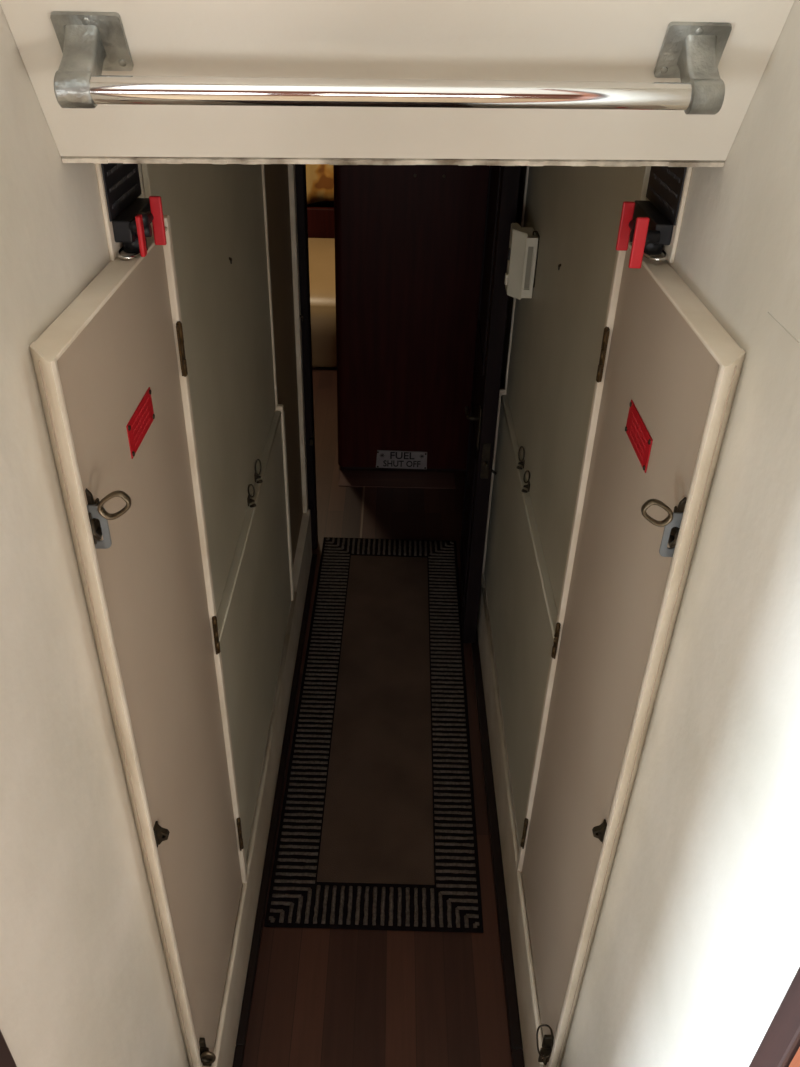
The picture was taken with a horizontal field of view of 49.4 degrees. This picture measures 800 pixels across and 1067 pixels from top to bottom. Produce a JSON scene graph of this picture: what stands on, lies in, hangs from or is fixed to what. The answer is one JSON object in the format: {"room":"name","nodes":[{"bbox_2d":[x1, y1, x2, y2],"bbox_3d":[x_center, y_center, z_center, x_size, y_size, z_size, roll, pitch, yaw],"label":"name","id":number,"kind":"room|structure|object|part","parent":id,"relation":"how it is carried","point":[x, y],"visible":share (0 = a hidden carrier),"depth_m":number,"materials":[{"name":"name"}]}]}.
{"room":"ship interior","nodes":[
{"label":"ship interior","id":0,"kind":"room"},
{"bbox_2d":[0,4,302,1066],"bbox_3d":[-0.364,-0.341,1.733,0.038,2.620,2.460,1,34,-1],"label":"wall","id":1,"kind":"structure","parent":0,"point":[85,981],"depth_m":0.90,"materials":[{"name":"paint"}]},
{"bbox_2d":[0,1030,16,1066],"bbox_3d":[-0.370,0.228,0.613,0.044,2.320,0.033,1,34,-1],"label":"trim","id":2,"kind":"structure","parent":1,"relation":"attached to","point":[6,1059],"depth_m":0.78,"materials":[{"name":"brown wood"}]},
{"bbox_2d":[95,163,166,260],"bbox_3d":[-0.317,-0.411,1.064,0.055,0.116,0.148,1,34,-1],"label":"switch","id":3,"kind":"object","parent":1,"relation":"attached to","point":[127,217],"visible":0.96,"depth_m":1.04,"materials":[{"name":"paint"}]},
{"bbox_3d":[-0.311,-0.371,1.047,0.023,0.028,0.056,1,34,-1],"label":"lever arm","id":4,"kind":"part","parent":3,"relation":"part of","materials":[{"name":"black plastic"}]},
{"bbox_2d":[30,215,246,1066],"bbox_3d":[-0.350,0.408,1.445,0.035,1.696,0.481,1,34,-1],"label":"door frame","id":5,"kind":"structure","parent":1,"relation":"attached to","point":[55,340],"depth_m":1.03,"materials":[{"name":"paint"}]},
{"bbox_3d":[-0.329,-0.283,0.980,0.034,0.005,0.465,1,34,-1],"label":"rail","id":6,"kind":"part","parent":5,"relation":"part of","materials":[{"name":"paint"}]},
{"bbox_2d":[38,245,243,1066],"bbox_3d":[-0.322,0.315,1.390,0.060,1.442,0.450,1,34,-1],"label":"door","id":7,"kind":"structure","parent":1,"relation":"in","point":[120,380],"depth_m":1.21,"materials":[{"name":"paint"}]},
{"bbox_3d":[-0.325,-0.140,1.092,0.002,0.045,0.112,1,34,-1],"label":"warning plate","id":8,"kind":"part","parent":7,"relation":"part of","materials":[{"name":"red plastic"}]},
{"bbox_2d":[141,163,293,858],"bbox_3d":[-0.342,-0.220,1.948,0.029,1.716,1.048,1,34,-1],"label":"locker","id":9,"kind":"object","parent":1,"relation":"attached to","point":[217,213],"visible":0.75,"depth_m":1.86,"materials":[{"name":"paint"}]},
{"bbox_3d":[-0.343,-0.499,1.745,0.009,1.027,1.003,1,34,-1],"label":"door","id":10,"kind":"part","parent":9,"relation":"part of","materials":[{"name":"paint"}]},
{"bbox_3d":[-0.358,0.215,2.223,0.022,0.679,1.003,1,34,-1],"label":"door","id":11,"kind":"part","parent":9,"relation":"part of","materials":[{"name":"paint"}]},
{"bbox_2d":[211,509,311,1066],"bbox_3d":[-0.363,0.561,2.530,0.036,0.235,2.021,1,34,-1],"label":"baseboard","id":12,"kind":"structure","parent":1,"relation":"attached to","point":[230,1012],"depth_m":2.21,"materials":[{"name":"paint"}]},
{"bbox_2d":[233,554,316,1066],"bbox_3d":[-0.343,0.753,2.436,0.021,0.022,2.390,1,34,-1],"label":"trim","id":13,"kind":"structure","parent":1,"relation":"attached to","point":[255,946],"depth_m":2.30,"materials":[{"name":"brown wood"}]},
{"bbox_2d":[288,164,307,512],"bbox_3d":[-0.342,-0.714,2.893,0.022,1.949,0.048,1,34,-1],"label":"trim","id":14,"kind":"structure","parent":1,"relation":"attached to","point":[291,167],"depth_m":2.89,"materials":[{"name":"paint"}]},
{"bbox_2d":[295,164,317,548],"bbox_3d":[-0.340,-0.767,2.973,0.062,1.949,0.075,1,34,-1],"label":"trim","id":15,"kind":"structure","parent":1,"relation":"attached to","point":[300,169],"depth_m":3.00,"materials":[{"name":"brown wood"}]},
{"bbox_2d":[309,429,314,447],"bbox_3d":[-0.326,-0.348,3.228,0.015,0.060,0.059,1,34,-1],"label":"strike plate","id":16,"kind":"object","parent":1,"relation":"attached to","point":[311,440],"visible":1,"depth_m":3.21,"materials":[{"name":"metal"}]},
{"bbox_2d":[307,201,333,207],"bbox_3d":[-0.026,-2.265,5.223,3.000,1.950,0.040,1,34,-1],"label":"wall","id":17,"kind":"structure","parent":0,"point":[321,203],"depth_m":5.36,"materials":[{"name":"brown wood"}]},
{"bbox_2d":[242,367,511,1066],"bbox_3d":[-0.051,-0.048,3.699,3.000,0.040,5.600,1,34,-1],"label":"floor","id":18,"kind":"structure","parent":0,"point":[321,997],"depth_m":2.06,"materials":[{"name":"brown wood"}]},
{"bbox_2d":[307,207,336,367],"bbox_3d":[-0.462,-1.452,5.112,1.680,0.700,0.830,1,34,-1],"label":"bed","id":19,"kind":"object","parent":18,"relation":"on","point":[321,237],"visible":0.06,"depth_m":4.93,"materials":[{"name":"brown wood"}]},
{"bbox_3d":[-0.462,-1.671,5.440,1.680,0.700,0.040,1,34,-1],"label":"headboard","id":20,"kind":"part","parent":19,"relation":"part of","materials":[{"name":"brown wood"}]},
{"bbox_2d":[360,486,364,537],"bbox_3d":[-0.160,-0.095,3.727,0.008,0.003,0.409,1,34,-1],"label":"trim","id":21,"kind":"structure","parent":18,"relation":"on","point":[363,486],"depth_m":3.71,"materials":[{"name":"brown wood"}]},
{"bbox_2d":[264,537,483,932],"bbox_3d":[-0.053,0.496,2.842,0.562,0.010,1.711,1,34,-1],"label":"runner rug","id":22,"kind":"object","parent":18,"relation":"on","point":[377,827],"visible":1,"depth_m":2.58,"materials":[{"name":"brown fabric"}]},
{"bbox_3d":[-0.053,0.495,2.841,0.303,0.004,1.452,2,34,0],"label":"panel","id":23,"kind":"part","parent":22,"relation":"part of","materials":[{"name":"brown fabric"}]},
{"bbox_2d":[339,470,455,488],"bbox_3d":[-0.013,-0.246,3.958,0.524,0.004,0.140,1,34,-1],"label":"trim","id":24,"kind":"structure","parent":18,"relation":"on","point":[350,478],"depth_m":3.95,"materials":[{"name":"brown wood"}]},
{"bbox_2d":[333,165,489,470],"bbox_3d":[0.456,-1.222,3.692,1.436,1.945,0.504,1,34,-1],"label":"tall cabinet","id":25,"kind":"object","parent":18,"relation":"on","point":[409,239],"visible":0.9,"depth_m":3.58,"materials":[{"name":"brown wood"}]},
{"bbox_2d":[376,450,426,468],"bbox_3d":[0.007,-0.337,3.981,0.235,0.094,0.008,1,34,-1],"label":"sign","id":26,"kind":"object","parent":25,"relation":"attached to","point":[385,458],"visible":1,"depth_m":3.98,"materials":[{"name":"silver metal"}]},
{"bbox_2d":[0,0,794,160],"bbox_3d":[0.012,-0.605,0.494,0.688,0.819,0.534,1,34,-1],"label":"wall header","id":27,"kind":"structure","parent":0,"point":[528,40],"depth_m":0.81,"materials":[{"name":"paint"}]},
{"bbox_2d":[50,11,731,114],"bbox_3d":[0.001,-0.418,0.775,0.603,0.074,0.077,-1,34,-4],"label":"grab rail","id":28,"kind":"object","parent":27,"relation":"attached to","point":[91,43],"visible":1,"depth_m":0.76,"materials":[{"name":"silver metal"}]},
{"bbox_3d":[-0.271,-0.435,0.770,0.060,0.048,0.030,-1,34,-4],"label":"mounting plate","id":29,"kind":"part","parent":28,"relation":"part of","materials":[{"name":"grey metal"}]},
{"bbox_3d":[0.270,-0.447,0.806,0.060,0.048,0.030,-1,34,-4],"label":"mounting plate","id":30,"kind":"part","parent":28,"relation":"part of","materials":[{"name":"grey metal"}]},
{"bbox_2d":[62,156,724,166],"bbox_3d":[0.002,-0.399,0.911,0.691,0.025,0.030,-1,34,-4],"label":"trim","id":31,"kind":"structure","parent":27,"relation":"attached to","point":[65,159],"depth_m":0.90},
{"bbox_2d":[500,0,799,1066],"bbox_3d":[0.350,-0.326,1.743,0.037,2.620,2.460,1,34,-1],"label":"wall","id":32,"kind":"structure","parent":0,"point":[694,954],"depth_m":0.88,"materials":[{"name":"paint"}]},
{"bbox_2d":[460,165,520,642],"bbox_3d":[0.249,-0.566,2.697,0.105,1.908,0.605,1,34,-1],"label":"door","id":33,"kind":"structure","parent":32,"relation":"in","point":[504,181],"depth_m":2.58,"materials":[{"name":"brown wood"}]},
{"bbox_3d":[0.215,-0.333,2.606,0.044,0.135,0.100,1,34,-1],"label":"lever handle","id":34,"kind":"part","parent":33,"relation":"part of","materials":[{"name":"silver metal"}]},
{"bbox_3d":[0.250,-0.561,2.718,0.006,1.680,0.421,3,34,1],"label":"panel moulding","id":35,"kind":"part","parent":33,"relation":"part of","materials":[{"name":"brown wood"}]},
{"bbox_2d":[471,630,524,1066],"bbox_3d":[0.257,0.765,2.444,0.026,0.022,2.390,1,34,-1],"label":"trim","id":36,"kind":"structure","parent":32,"relation":"attached to","point":[517,1056],"depth_m":2.24,"materials":[{"name":"brown wood"}]},
{"bbox_2d":[477,574,546,1066],"bbox_3d":[0.287,0.563,2.556,0.036,0.235,1.979,1,34,-1],"label":"baseboard","id":37,"kind":"structure","parent":32,"relation":"attached to","point":[526,988],"depth_m":2.16,"materials":[{"name":"paint"}]},
{"bbox_2d":[482,165,650,845],"bbox_3d":[0.316,-0.265,2.046,0.030,1.716,1.177,1,34,-1],"label":"locker","id":38,"kind":"object","parent":32,"relation":"attached to","point":[545,402],"visible":0.71,"depth_m":1.93,"materials":[{"name":"paint"}]},
{"bbox_3d":[0.305,0.175,2.325,0.022,0.666,1.132,1,34,-1],"label":"door","id":39,"kind":"part","parent":38,"relation":"part of","materials":[{"name":"paint"}]},
{"bbox_2d":[504,223,539,299],"bbox_3d":[0.295,-0.666,2.132,0.063,0.165,0.117,1,34,-1],"label":"wall box","id":40,"kind":"object","parent":38,"relation":"attached to","point":[523,248],"visible":1,"depth_m":2.11,"materials":[{"name":"white plastic"}]},
{"bbox_3d":[0.311,-0.644,2.108,0.012,0.102,0.003,1,34,-1],"label":"slot panel","id":41,"kind":"part","parent":40,"relation":"part of","materials":[{"name":"beige"}]},
{"bbox_3d":[0.334,-0.538,1.847,0.009,1.040,1.132,1,34,-1],"label":"door","id":42,"kind":"part","parent":38,"relation":"part of","materials":[{"name":"paint"}]},
{"bbox_2d":[520,246,736,1066],"bbox_3d":[0.280,0.309,1.432,0.064,1.436,0.457,1,34,-1],"label":"door","id":43,"kind":"structure","parent":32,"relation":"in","point":[660,379],"depth_m":1.26,"materials":[{"name":"paint"}]},
{"bbox_3d":[0.311,-0.129,1.138,0.002,0.047,0.118,1,34,-1],"label":"warning plate","id":44,"kind":"part","parent":43,"relation":"part of","materials":[{"name":"red plastic"}]},
{"bbox_2d":[517,232,745,1066],"bbox_3d":[0.304,0.401,1.491,0.036,1.690,0.482,1,34,-1],"label":"door frame","id":45,"kind":"structure","parent":32,"relation":"attached to","point":[727,353],"depth_m":1.09,"materials":[{"name":"paint"}]},
{"bbox_3d":[0.326,-0.288,1.028,0.034,0.005,0.465,1,34,-1],"label":"rail","id":46,"kind":"part","parent":45,"relation":"part of","materials":[{"name":"paint"}]},
{"bbox_2d":[616,166,692,268],"bbox_3d":[0.312,-0.419,1.106,0.065,0.118,0.190,1,34,-1],"label":"switch","id":47,"kind":"object","parent":32,"relation":"attached to","point":[654,225],"visible":0.96,"depth_m":1.09,"materials":[{"name":"paint"}]},
{"bbox_3d":[0.305,-0.376,1.082,0.034,0.028,0.090,1,34,-1],"label":"lever arm","id":48,"kind":"part","parent":47,"relation":"part of","materials":[{"name":"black plastic"}]},
{"bbox_2d":[767,312,799,345],"bbox_3d":[0.344,-0.100,0.655,0.002,0.002,0.380,1,34,-1],"label":"trim","id":49,"kind":"structure","parent":32,"relation":"attached to","point":[768,313],"depth_m":0.78,"materials":[{"name":"paint"}]},
{"bbox_2d":[789,1047,799,1066],"bbox_3d":[0.912,0.286,0.585,1.148,2.320,0.074,1,34,-1],"label":"wall","id":50,"kind":"structure","parent":0,"point":[795,1062],"depth_m":0.73,"materials":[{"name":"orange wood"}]},
{"bbox_2d":[749,967,799,1066],"bbox_3d":[0.355,0.243,0.623,0.044,2.320,0.033,1,34,-1],"label":"trim","id":51,"kind":"structure","parent":50,"relation":"attached to","point":[780,1043],"depth_m":0.74,"materials":[{"name":"brown wood"}]},
{"bbox_3d":[-0.001,-1.891,2.886,3.000,0.030,4.900,1,34,-1],"label":"ceiling","id":52,"kind":"structure","parent":0,"visible":0},
{"bbox_2d":[306,164,333,204],"bbox_3d":[-0.418,-2.502,4.946,1.502,1.385,0.055,1,34,-1],"label":"curtain","id":53,"kind":"object","parent":52,"relation":"hanging from","point":[319,177],"visible":0.05,"depth_m":5.21,"materials":[{"name":"fabric"}]}
]}

